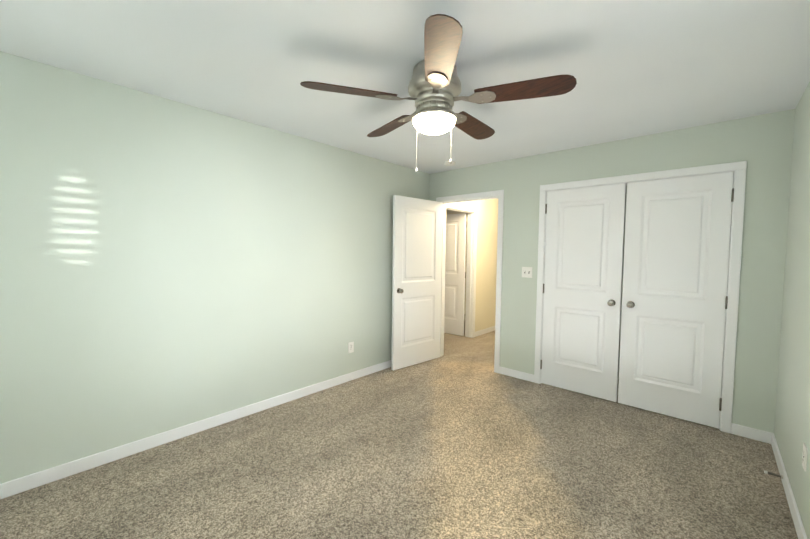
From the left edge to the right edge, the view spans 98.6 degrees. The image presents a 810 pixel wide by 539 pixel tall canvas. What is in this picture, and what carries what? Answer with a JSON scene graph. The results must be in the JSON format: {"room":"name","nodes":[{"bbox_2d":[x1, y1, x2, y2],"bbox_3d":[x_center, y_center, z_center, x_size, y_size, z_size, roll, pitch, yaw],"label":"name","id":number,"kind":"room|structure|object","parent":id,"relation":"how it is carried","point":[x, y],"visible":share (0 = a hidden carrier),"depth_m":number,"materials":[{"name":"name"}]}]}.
{"room":"empty bedroom","nodes":[
{"label":"empty bedroom","id":0,"kind":"room"},
{"bbox_2d":[0,51,429,483],"bbox_3d":[-1.161,0.002,3.150,0.120,2.440,4.290,3,4,42],"label":"wall","id":1,"kind":"structure","parent":0,"point":[167,264],"depth_m":2.45,"materials":[{"name":"paint"}]},
{"bbox_2d":[0,360,390,498],"bbox_3d":[-1.079,1.179,3.203,0.030,0.085,4.170,3,4,42],"label":"baseboard","id":2,"kind":"structure","parent":1,"relation":"attached to","point":[28,482],"depth_m":2.47,"materials":[{"name":"white wood"}]},
{"bbox_2d":[348,342,353,352],"bbox_3d":[-0.581,0.840,3.755,0.008,0.115,0.070,3,4,42],"label":"electrical outlet","id":3,"kind":"object","parent":1,"relation":"attached to","point":[350,347],"visible":1,"depth_m":3.75,"materials":[{"name":"white plastic"}]},
{"bbox_2d":[0,314,797,538],"bbox_3d":[0.274,1.244,4.088,5.910,0.100,7.530,3,4,42],"label":"floor","id":4,"kind":"structure","parent":0,"point":[460,438],"depth_m":2.18,"materials":[{"name":"carpet"}]},
{"bbox_2d":[0,0,809,173],"bbox_3d":[0.304,-1.292,3.964,5.910,0.100,7.530,3,4,42],"label":"ceiling","id":5,"kind":"structure","parent":0,"point":[636,68],"depth_m":1.90,"materials":[{"name":"paint"}]},
{"bbox_2d":[300,14,576,171],"bbox_3d":[0.191,-0.860,2.056,1.409,0.580,1.374,3,4,42],"label":"fan","id":6,"kind":"object","parent":5,"relation":"hanging from","point":[434,88],"visible":1,"depth_m":1.88,"materials":[{"name":"brown wood"}]},
{"bbox_2d":[444,161,454,165],"bbox_3d":[0.519,-1.225,4.036,0.130,0.036,0.130,3,4,42],"label":"smoke detector","id":7,"kind":"object","parent":5,"relation":"attached to","point":[446,163],"visible":0.92,"depth_m":4.00,"materials":[{"name":"white plastic"}]},
{"bbox_2d":[446,199,497,331],"bbox_3d":[1.274,-0.106,5.941,0.120,2.440,3.120,3,4,42],"label":"wall","id":8,"kind":"structure","parent":0,"point":[486,259],"depth_m":5.95,"materials":[{"name":"paint"}]},
{"bbox_2d":[444,213,466,335],"bbox_3d":[0.671,0.076,6.015,0.818,2.030,0.165,3,4,38],"label":"hall door","id":9,"kind":"structure","parent":8,"relation":"in","point":[455,272],"depth_m":5.86,"materials":[{"name":"white wood"}]},
{"bbox_2d":[446,203,477,337],"bbox_3d":[0.797,0.078,5.419,0.152,2.112,0.949,3,4,42],"label":"door frame","id":10,"kind":"structure","parent":8,"relation":"attached to","point":[470,271],"depth_m":5.71,"materials":[{"name":"white wood"}]},
{"bbox_2d":[475,326,494,336],"bbox_3d":[1.750,1.054,6.447,0.013,0.085,1.798,3,4,42],"label":"baseboard","id":11,"kind":"structure","parent":8,"relation":"attached to","point":[484,331],"depth_m":6.00,"materials":[{"name":"white wood"}]},
{"bbox_2d":[429,109,794,432],"bbox_3d":[1.573,0.009,3.662,3.510,2.440,0.120,3,4,42],"label":"wall","id":12,"kind":"structure","parent":0,"point":[762,145],"depth_m":2.78,"materials":[{"name":"paint"}]},
{"bbox_2d":[391,195,442,370],"bbox_3d":[0.168,0.154,4.301,0.818,2.030,0.165,-2,4,-42],"label":"bedroom door","id":13,"kind":"structure","parent":12,"relation":"in","point":[416,276],"depth_m":4.25,"materials":[{"name":"white wood"}]},
{"bbox_2d":[436,190,503,372],"bbox_3d":[0.798,0.130,4.361,0.949,2.112,0.152,3,4,42],"label":"door frame","id":14,"kind":"structure","parent":12,"relation":"attached to","point":[499,194],"depth_m":4.06,"materials":[{"name":"white wood"}]},
{"bbox_2d":[499,366,533,381],"bbox_3d":[1.247,1.172,3.910,0.409,0.085,0.013,3,4,42],"label":"baseboard","id":15,"kind":"structure","parent":12,"relation":"attached to","point":[502,370],"depth_m":3.90,"materials":[{"name":"white wood"}]},
{"bbox_2d":[522,267,532,277],"bbox_3d":[1.326,0.030,3.793,0.116,0.116,0.016,3,4,42],"label":"switch plate","id":16,"kind":"object","parent":12,"relation":"attached to","point":[526,272],"visible":1,"depth_m":3.79,"materials":[{"name":"white plastic"}]},
{"bbox_2d":[540,183,625,401],"bbox_3d":[1.716,0.215,3.440,0.712,2.030,0.100,3,4,42],"label":"closet door","id":17,"kind":"structure","parent":12,"relation":"in","point":[583,271],"depth_m":3.42,"materials":[{"name":"white wood"}]},
{"bbox_2d":[534,161,746,433],"bbox_3d":[2.036,0.224,3.255,1.460,2.063,0.120,3,4,42],"label":"door frame","id":18,"kind":"structure","parent":12,"relation":"attached to","point":[727,276],"depth_m":2.79,"materials":[{"name":"white wood"}]},
{"bbox_2d":[618,172,733,428],"bbox_3d":[2.255,0.245,2.958,0.712,2.030,0.100,3,4,42],"label":"closet door","id":19,"kind":"structure","parent":12,"relation":"in","point":[675,270],"depth_m":2.94,"materials":[{"name":"white wood"}]},
{"bbox_2d":[774,82,809,538],"bbox_3d":[1.404,0.141,0.937,0.120,2.440,4.410,3,4,42],"label":"wall","id":20,"kind":"structure","parent":0,"point":[792,425],"depth_m":2.09,"materials":[{"name":"paint"}]},
{"bbox_2d":[768,432,806,538],"bbox_3d":[1.340,1.314,1.039,0.013,0.085,4.170,3,4,42],"label":"baseboard","id":21,"kind":"structure","parent":20,"relation":"attached to","point":[798,524],"depth_m":1.98,"materials":[{"name":"white wood"}]},
{"bbox_2d":[764,470,782,478],"bbox_3d":[2.278,1.266,2.151,0.084,0.020,0.020,3,4,42],"label":"door stop","id":22,"kind":"object","parent":21,"relation":"attached to","point":[773,474],"visible":1,"depth_m":2.15,"materials":[{"name":"silver metal"}]},
{"bbox_2d":[802,443,807,470],"bbox_3d":[1.983,0.930,1.730,0.008,0.115,0.070,3,4,42],"label":"electrical outlet","id":23,"kind":"object","parent":20,"relation":"attached to","point":[804,457],"visible":1,"depth_m":1.72,"materials":[{"name":"white plastic"}]}
]}

